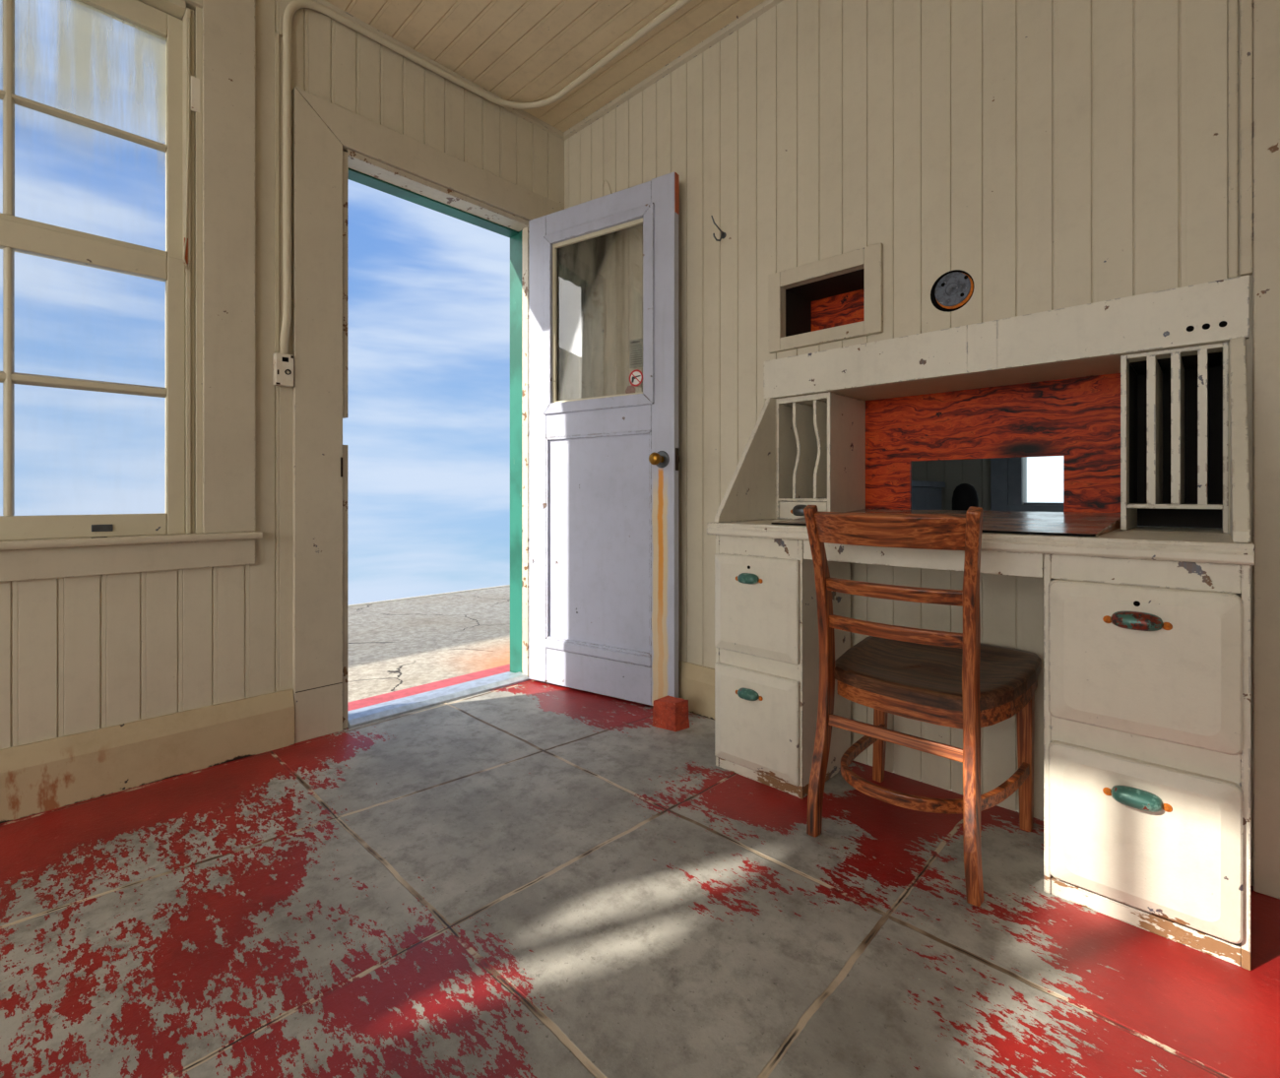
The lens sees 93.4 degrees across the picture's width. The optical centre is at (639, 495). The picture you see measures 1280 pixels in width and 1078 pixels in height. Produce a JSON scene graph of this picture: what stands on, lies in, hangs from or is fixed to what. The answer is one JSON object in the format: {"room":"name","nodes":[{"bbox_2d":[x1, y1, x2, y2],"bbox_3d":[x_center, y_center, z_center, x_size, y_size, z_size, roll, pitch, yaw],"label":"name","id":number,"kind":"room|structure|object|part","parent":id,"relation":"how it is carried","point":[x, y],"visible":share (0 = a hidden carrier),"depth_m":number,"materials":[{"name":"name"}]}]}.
{"room":"old office","nodes":[
{"label":"old office","id":0,"kind":"room"},
{"bbox_2d":[0,0,564,749],"bbox_3d":[-2.489,-0.445,0.789,0.130,2.570,6.000,0,0,44],"label":"wall","id":1,"kind":"structure","parent":0,"point":[81,654],"depth_m":1.98,"materials":[{"name":"beige paint"}]},
{"bbox_2d":[0,0,262,581],"bbox_3d":[-1.666,-0.719,1.591,0.147,1.883,1.137,0,0,44],"label":"window","id":2,"kind":"structure","parent":1,"relation":"in","point":[204,57],"depth_m":1.85,"materials":[{"name":"paint"}]},
{"bbox_3d":[-1.691,-1.087,1.625,0.036,0.783,0.756,0,0,44],"label":"sash","id":3,"kind":"part","parent":2,"relation":"part of","materials":[{"name":"paint"}]},
{"bbox_3d":[-1.663,-0.301,1.591,0.036,0.838,0.745,0,0,44],"label":"sash","id":4,"kind":"part","parent":2,"relation":"part of","materials":[{"name":"paint"}]},
{"bbox_3d":[-1.695,-1.079,1.622,0.003,0.670,0.679,0,0,44],"label":"glass","id":5,"kind":"part","parent":2,"relation":"part of","materials":[{"name":"clear glass"}]},
{"bbox_3d":[-1.666,0.129,1.591,0.147,0.022,1.137,0,0,44],"label":"sill","id":6,"kind":"part","parent":2,"relation":"part of","materials":[{"name":"beige paint"}]},
{"bbox_3d":[-1.381,-1.072,1.839,0.012,0.777,0.019,0,0,44],"label":"sash cord","id":7,"kind":"part","parent":2,"relation":"part of","materials":[{"name":"paint"}]},
{"bbox_3d":[-1.637,-0.771,1.567,0.022,1.778,1.103,0,0,44],"label":"casing","id":8,"kind":"part","parent":2,"relation":"part of","materials":[{"name":"beige paint"}]},
{"bbox_2d":[0,689,294,824],"bbox_3d":[-2.842,0.749,0.307,0.028,0.182,4.815,0,0,44],"label":"baseboard","id":9,"kind":"structure","parent":1,"relation":"attached to","point":[46,775],"depth_m":1.74,"materials":[{"name":"paint"}]},
{"bbox_2d":[272,352,293,387],"bbox_3d":[-1.194,-0.418,2.021,0.034,0.107,0.056,0,0,44],"label":"junction box","id":10,"kind":"object","parent":1,"relation":"attached to","point":[283,363],"visible":1,"depth_m":2.01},
{"bbox_2d":[292,86,562,743],"bbox_3d":[-0.776,-0.272,2.464,0.023,2.224,1.152,0,0,44],"label":"trim","id":11,"kind":"structure","parent":1,"relation":"attached to","point":[321,128],"depth_m":2.10,"materials":[{"name":"beige paint"}]},
{"bbox_3d":[-1.122,-0.271,2.105,0.022,2.221,0.156,0,0,44],"label":"casing","id":12,"kind":"part","parent":11,"relation":"part of","materials":[{"name":"beige paint"}]},
{"bbox_2d":[340,149,530,729],"bbox_3d":[-0.869,-0.245,2.554,0.284,2.230,0.890,0,0,44],"label":"trim","id":13,"kind":"structure","parent":1,"relation":"attached to","point":[357,167],"depth_m":2.75,"materials":[{"name":"paint"}]},
{"bbox_3d":[-1.062,-0.100,2.150,0.003,0.070,0.007,0,0,44],"label":"strike plate","id":14,"kind":"part","parent":13,"relation":"part of","materials":[{"name":"black metal"}]},
{"bbox_2d":[528,171,679,705],"bbox_3d":[-0.172,-0.207,2.529,0.762,2.071,0.166,0,0,33],"label":"door","id":15,"kind":"structure","parent":13,"relation":"attached to","point":[604,471],"depth_m":2.51,"materials":[{"name":"white paint"}]},
{"bbox_3d":[-0.176,-0.752,2.537,0.548,0.765,0.004,0,0,33],"label":"glass pane","id":16,"kind":"part","parent":15,"relation":"part of","materials":[{"name":"clear glass"}]},
{"bbox_3d":[-0.178,0.655,2.534,0.548,0.040,0.042,0,0,33],"label":"drip mould","id":17,"kind":"part","parent":15,"relation":"part of","materials":[{"name":"white paint"}]},
{"bbox_3d":[-0.176,-1.187,2.536,0.548,0.104,0.035,0,0,33],"label":"rail","id":18,"kind":"part","parent":15,"relation":"part of","materials":[{"name":"white paint"}]},
{"bbox_3d":[-0.176,0.190,2.537,0.548,0.890,0.017,0,0,33],"label":"panel","id":19,"kind":"part","parent":15,"relation":"part of","materials":[{"name":"white paint"}]},
{"bbox_3d":[-0.176,-0.312,2.536,0.548,0.115,0.035,0,0,33],"label":"lock rail","id":20,"kind":"part","parent":15,"relation":"part of","materials":[{"name":"white paint"}]},
{"bbox_3d":[-0.176,0.752,2.536,0.548,0.152,0.035,0,0,33],"label":"rail","id":21,"kind":"part","parent":15,"relation":"part of","materials":[{"name":"white paint"}]},
{"bbox_2d":[625,384,635,393],"bbox_3d":[-0.039,-0.421,2.453,0.050,0.050,0.001,0,0,33],"label":"sticker","id":22,"kind":"object","parent":15,"relation":"attached to","point":[630,389],"visible":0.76,"depth_m":2.45,"materials":[{"name":"paper"}]},
{"bbox_2d":[629,338,642,368],"bbox_3d":[-0.015,-0.573,2.438,0.066,0.115,0.001,0,0,33],"label":"paper notice","id":23,"kind":"object","parent":15,"relation":"attached to","point":[635,346],"visible":0.92,"depth_m":2.44,"materials":[{"name":"beige paper"}]},
{"bbox_2d":[629,369,642,386],"bbox_3d":[-0.016,-0.472,2.431,0.068,0.068,0.001,0,0,33],"label":"sticker","id":24,"kind":"object","parent":15,"relation":"attached to","point":[636,376],"visible":0.96,"depth_m":2.43,"materials":[{"name":"white"}]},
{"bbox_3d":[0.067,-0.139,2.317,0.049,0.049,0.068,0,0,33],"label":"knob","id":25,"kind":"part","parent":15,"relation":"part of","materials":[{"name":"gold metal"}]},
{"bbox_3d":[0.146,-0.139,2.329,0.010,0.087,0.023,0,0,33],"label":"latch plate","id":26,"kind":"part","parent":15,"relation":"part of","materials":[{"name":"metal"}]},
{"bbox_2d":[311,0,564,140],"bbox_3d":[-2.434,-1.719,0.736,0.022,0.022,6.000,0,0,44],"label":"trim","id":27,"kind":"structure","parent":1,"relation":"attached to","point":[522,113],"depth_m":2.45,"materials":[{"name":"beige paint"}]},
{"bbox_2d":[348,671,529,728],"bbox_3d":[-0.834,0.838,2.516,0.168,0.044,0.785,0,0,44],"label":"threshold","id":28,"kind":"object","parent":1,"relation":"attached to","point":[373,713],"depth_m":2.45,"materials":[{"name":"wood"}]},
{"bbox_2d":[274,0,692,354],"bbox_3d":[0.237,-1.101,1.334,3.050,1.258,1.033,0,0,44],"label":"conduit","id":29,"kind":"object","parent":1,"relation":"attached to","point":[281,343],"visible":0.99,"depth_m":2.02,"materials":[{"name":"metal"}]},
{"bbox_2d":[324,0,765,131],"bbox_3d":[-1.323,-1.780,-0.329,3.100,0.100,6.000,0,0,44],"label":"ceiling","id":30,"kind":"structure","parent":0,"point":[515,50],"depth_m":2.28,"materials":[{"name":"beige paint"}]},
{"bbox_2d":[0,679,1279,1077],"bbox_3d":[-1.323,0.840,-0.329,3.100,0.001,6.000,0,0,44],"label":"floor","id":31,"kind":"structure","parent":0,"point":[532,878],"depth_m":1.15,"materials":[{"name":"red concrete"}]},
{"bbox_2d":[652,695,689,731],"bbox_3d":[0.111,0.790,2.188,0.120,0.101,0.063,0,0,35],"label":"brick","id":32,"kind":"object","parent":31,"relation":"on","point":[670,713],"visible":1,"depth_m":2.17,"materials":[{"name":"red brick"}]},
{"bbox_2d":[714,535,850,799],"bbox_3d":[0.432,0.481,1.864,0.296,0.717,0.348,0,0,44],"label":"base cabinet","id":33,"kind":"object","parent":31,"relation":"on","point":[767,642],"visible":0.9,"depth_m":1.74,"materials":[{"name":"white paint"}]},
{"bbox_3d":[0.310,0.242,1.754,0.072,0.030,0.020,0,0,44],"label":"cup pull","id":34,"kind":"part","parent":33,"relation":"part of","materials":[{"name":"teal metal"}]},
{"bbox_3d":[0.310,0.579,1.754,0.072,0.030,0.020,0,0,44],"label":"cup pull","id":35,"kind":"part","parent":33,"relation":"part of","materials":[{"name":"teal metal"}]},
{"bbox_3d":[0.335,0.324,1.763,0.284,0.290,0.026,0,0,44],"label":"drawer","id":36,"kind":"part","parent":33,"relation":"part of","materials":[{"name":"white paint"}]},
{"bbox_3d":[0.335,0.659,1.763,0.284,0.289,0.026,0,0,44],"label":"drawer","id":37,"kind":"part","parent":33,"relation":"part of","materials":[{"name":"white paint"}]},
{"bbox_2d":[803,505,1041,906],"bbox_3d":[0.703,0.432,1.497,0.427,0.819,0.521,0,0,44],"label":"wooden chair","id":38,"kind":"object","parent":31,"relation":"on","point":[952,679],"visible":1,"depth_m":1.40,"materials":[{"name":"brown wood"}]},
{"bbox_3d":[0.449,0.432,1.509,0.033,0.817,0.138,0,0,44],"label":"leg","id":39,"kind":"part","parent":38,"relation":"part of","materials":[{"name":"brown wood"}]},
{"bbox_3d":[0.709,0.657,1.771,0.046,0.367,0.034,0,0,44],"label":"leg","id":40,"kind":"part","parent":38,"relation":"part of","materials":[{"name":"brown wood"}]},
{"bbox_3d":[0.542,0.077,1.344,0.346,0.076,0.078,0,0,44],"label":"crest rail","id":41,"kind":"part","parent":38,"relation":"part of","materials":[{"name":"brown wood"}]},
{"bbox_3d":[0.743,0.438,1.539,0.427,0.072,0.404,0,0,44],"label":"seat","id":42,"kind":"part","parent":38,"relation":"part of","materials":[{"name":"brown wood"}]},
{"bbox_3d":[0.699,0.432,1.268,0.039,0.819,0.147,0,0,25],"label":"leg","id":43,"kind":"part","parent":38,"relation":"part of","materials":[{"name":"brown wood"}]},
{"bbox_3d":[0.970,0.657,1.520,0.036,0.366,0.034,0,0,44],"label":"leg","id":44,"kind":"part","parent":38,"relation":"part of","materials":[{"name":"brown wood"}]},
{"bbox_2d":[1043,553,1250,970],"bbox_3d":[1.056,0.481,1.265,0.308,0.717,0.350,0,0,44],"label":"base cabinet","id":45,"kind":"object","parent":31,"relation":"on","point":[1147,662],"visible":0.97,"depth_m":1.14,"materials":[{"name":"white paint"}]},
{"bbox_2d":[706,519,1254,577],"bbox_3d":[0.751,0.131,1.578,1.190,0.091,0.333,0,0,44],"label":"desktop","id":46,"kind":"structure","parent":45,"relation":"on","point":[1011,554],"depth_m":1.30,"materials":[{"name":"white paint"}]},
{"bbox_2d":[770,509,1120,536],"bbox_3d":[0.854,0.067,1.690,0.749,0.036,0.596,0,0,44],"label":"board","id":47,"kind":"object","parent":46,"relation":"on","point":[1081,524],"visible":0.6,"depth_m":1.52,"materials":[{"name":"black wood"}]},
{"bbox_2d":[714,274,1250,543],"bbox_3d":[0.863,-0.185,1.697,1.197,0.568,0.618,0,0,44],"label":"hutch","id":48,"kind":"object","parent":46,"relation":"on","point":[1143,437],"visible":0.91,"depth_m":1.70,"materials":[{"name":"white paint"}]},
{"bbox_3d":[0.536,0.050,2.026,0.060,0.038,0.026,0,0,44],"label":"cup pull","id":49,"kind":"part","parent":48,"relation":"part of","materials":[{"name":"grey metal"}]},
{"bbox_3d":[0.616,0.052,2.107,0.174,0.060,0.199,0,0,44],"label":"drawer","id":50,"kind":"part","parent":48,"relation":"part of","materials":[{"name":"white paint"}]},
{"bbox_3d":[0.641,-0.127,2.131,0.198,0.419,0.270,0,0,44],"label":"pigeonhole frame","id":51,"kind":"part","parent":48,"relation":"part of","materials":[{"name":"white paint"}]},
{"bbox_2d":[780,518,1227,534],"bbox_3d":[0.969,0.092,1.802,1.126,0.014,0.291,0,0,44],"label":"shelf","id":52,"kind":"object","parent":48,"relation":"attached to","point":[1191,527],"depth_m":1.53,"materials":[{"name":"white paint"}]},
{"bbox_3d":[1.315,-0.127,1.484,0.186,0.419,0.271,0,0,44],"label":"pigeonhole frame","id":53,"kind":"part","parent":48,"relation":"part of","materials":[{"name":"white paint"}]},
{"bbox_3d":[0.943,0.239,1.147,0.080,0.033,0.023,0,0,44],"label":"cup pull","id":54,"kind":"part","parent":45,"relation":"part of","materials":[{"name":"metal"}]},
{"bbox_3d":[0.943,0.577,1.147,0.080,0.033,0.023,0,0,44],"label":"cup pull","id":55,"kind":"part","parent":45,"relation":"part of","materials":[{"name":"teal metal"}]},
{"bbox_3d":[0.959,0.319,1.164,0.288,0.286,0.026,0,0,44],"label":"drawer","id":56,"kind":"part","parent":45,"relation":"part of","materials":[{"name":"white paint"}]},
{"bbox_3d":[0.959,0.654,1.164,0.288,0.283,0.026,0,0,44],"label":"drawer","id":57,"kind":"part","parent":45,"relation":"part of","materials":[{"name":"white paint"}]},
{"bbox_2d":[564,0,1252,886],"bbox_3d":[0.760,-0.445,1.844,3.100,2.570,0.020,0,0,44],"label":"wall","id":58,"kind":"structure","parent":0,"point":[1054,155],"depth_m":1.77,"materials":[{"name":"beige paint"}]},
{"bbox_2d":[563,0,783,140],"bbox_3d":[0.746,-1.719,1.828,3.100,0.022,0.022,0,0,44],"label":"trim","id":59,"kind":"structure","parent":58,"relation":"attached to","point":[766,5],"depth_m":2.40,"materials":[{"name":"beige paint"}]},
{"bbox_2d":[678,659,714,719],"bbox_3d":[0.035,0.749,2.506,1.135,0.182,0.028,0,0,44],"label":"baseboard","id":60,"kind":"structure","parent":58,"relation":"attached to","point":[696,682],"depth_m":2.31,"materials":[{"name":"paint"}]},
{"bbox_2d":[710,215,726,241],"bbox_3d":[0.291,-0.987,2.240,0.060,0.093,0.024,0,0,-41],"label":"coat hook","id":61,"kind":"object","parent":58,"relation":"attached to","point":[723,234],"visible":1,"depth_m":2.24,"materials":[{"name":"grey metal"}]},
{"bbox_2d":[768,242,883,353],"bbox_3d":[0.669,-0.632,2.052,0.394,0.271,0.230,0,0,44],"label":"window frame","id":62,"kind":"structure","parent":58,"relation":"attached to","point":[849,305],"depth_m":2.06,"materials":[{"name":"beige paint"}]},
{"bbox_2d":[930,269,974,312],"bbox_3d":[0.881,-0.579,1.708,0.116,0.116,0.009,0,0,44],"label":"outlet cover","id":63,"kind":"object","parent":58,"relation":"attached to","point":[954,288],"visible":1,"depth_m":1.71,"materials":[{"name":"grey metal"}]},
{"bbox_2d":[1227,0,1279,898],"bbox_3d":[1.341,-0.435,1.256,0.168,2.550,0.024,0,0,44],"label":"trim","id":64,"kind":"structure","parent":58,"relation":"attached to","point":[1259,20],"depth_m":1.27,"materials":[{"name":"beige paint"}]},
{"bbox_2d":[864,400,1228,533],"bbox_3d":[2.143,-0.410,3.344,2.980,2.500,0.100,0,0,44],"label":"wall","id":65,"kind":"structure","parent":0,"point":[976,473],"depth_m":3.53,"materials":[{"name":"grey paint"}]},
{"bbox_2d":[990,457,1063,511],"bbox_3d":[2.266,-0.510,3.176,0.730,1.300,0.088,0,0,44],"label":"window","id":66,"kind":"structure","parent":65,"relation":"in","point":[1005,473],"depth_m":3.34,"materials":[{"name":"blue paint"}]},
{"bbox_3d":[2.268,-0.503,3.175,0.567,1.114,0.070,0,0,44],"label":"frame","id":67,"kind":"part","parent":66,"relation":"part of","materials":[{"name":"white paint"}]},
{"bbox_3d":[1.459,0.870,2.630,3.180,0.060,2.078,0,0,44],"label":"floor","id":68,"kind":"structure","parent":0,"visible":0},
{"bbox_2d":[911,480,945,510],"bbox_3d":[1.455,0.381,3.471,0.390,0.918,0.570,0,0,44],"label":"base cabinet","id":69,"kind":"object","parent":68,"relation":"on","point":[926,495],"visible":0.16,"depth_m":3.36,"materials":[{"name":"blue paint"}]},
{"bbox_3d":[1.477,0.490,2.736,0.700,0.700,0.500,0,0,44],"label":"side table","id":70,"kind":"object","parent":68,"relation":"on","visible":0},
{"bbox_2d":[951,483,978,511],"bbox_3d":[1.450,0.043,2.693,0.120,0.193,0.120,0,0,44],"label":"table lamp","id":71,"kind":"object","parent":70,"relation":"on","point":[965,495],"visible":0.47,"depth_m":2.66,"materials":[{"name":"black plastic"}]},
{"label":"outside","id":72,"kind":"structure","parent":0,"visible":0},
{"bbox_2d":[348,584,510,710],"bbox_3d":[-2.393,1.035,2.775,2.439,0.370,21.000,0,0,44],"label":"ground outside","id":73,"kind":"structure","parent":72,"point":[405,647],"depth_m":3.48,"materials":[{"name":"concrete"}]}
]}

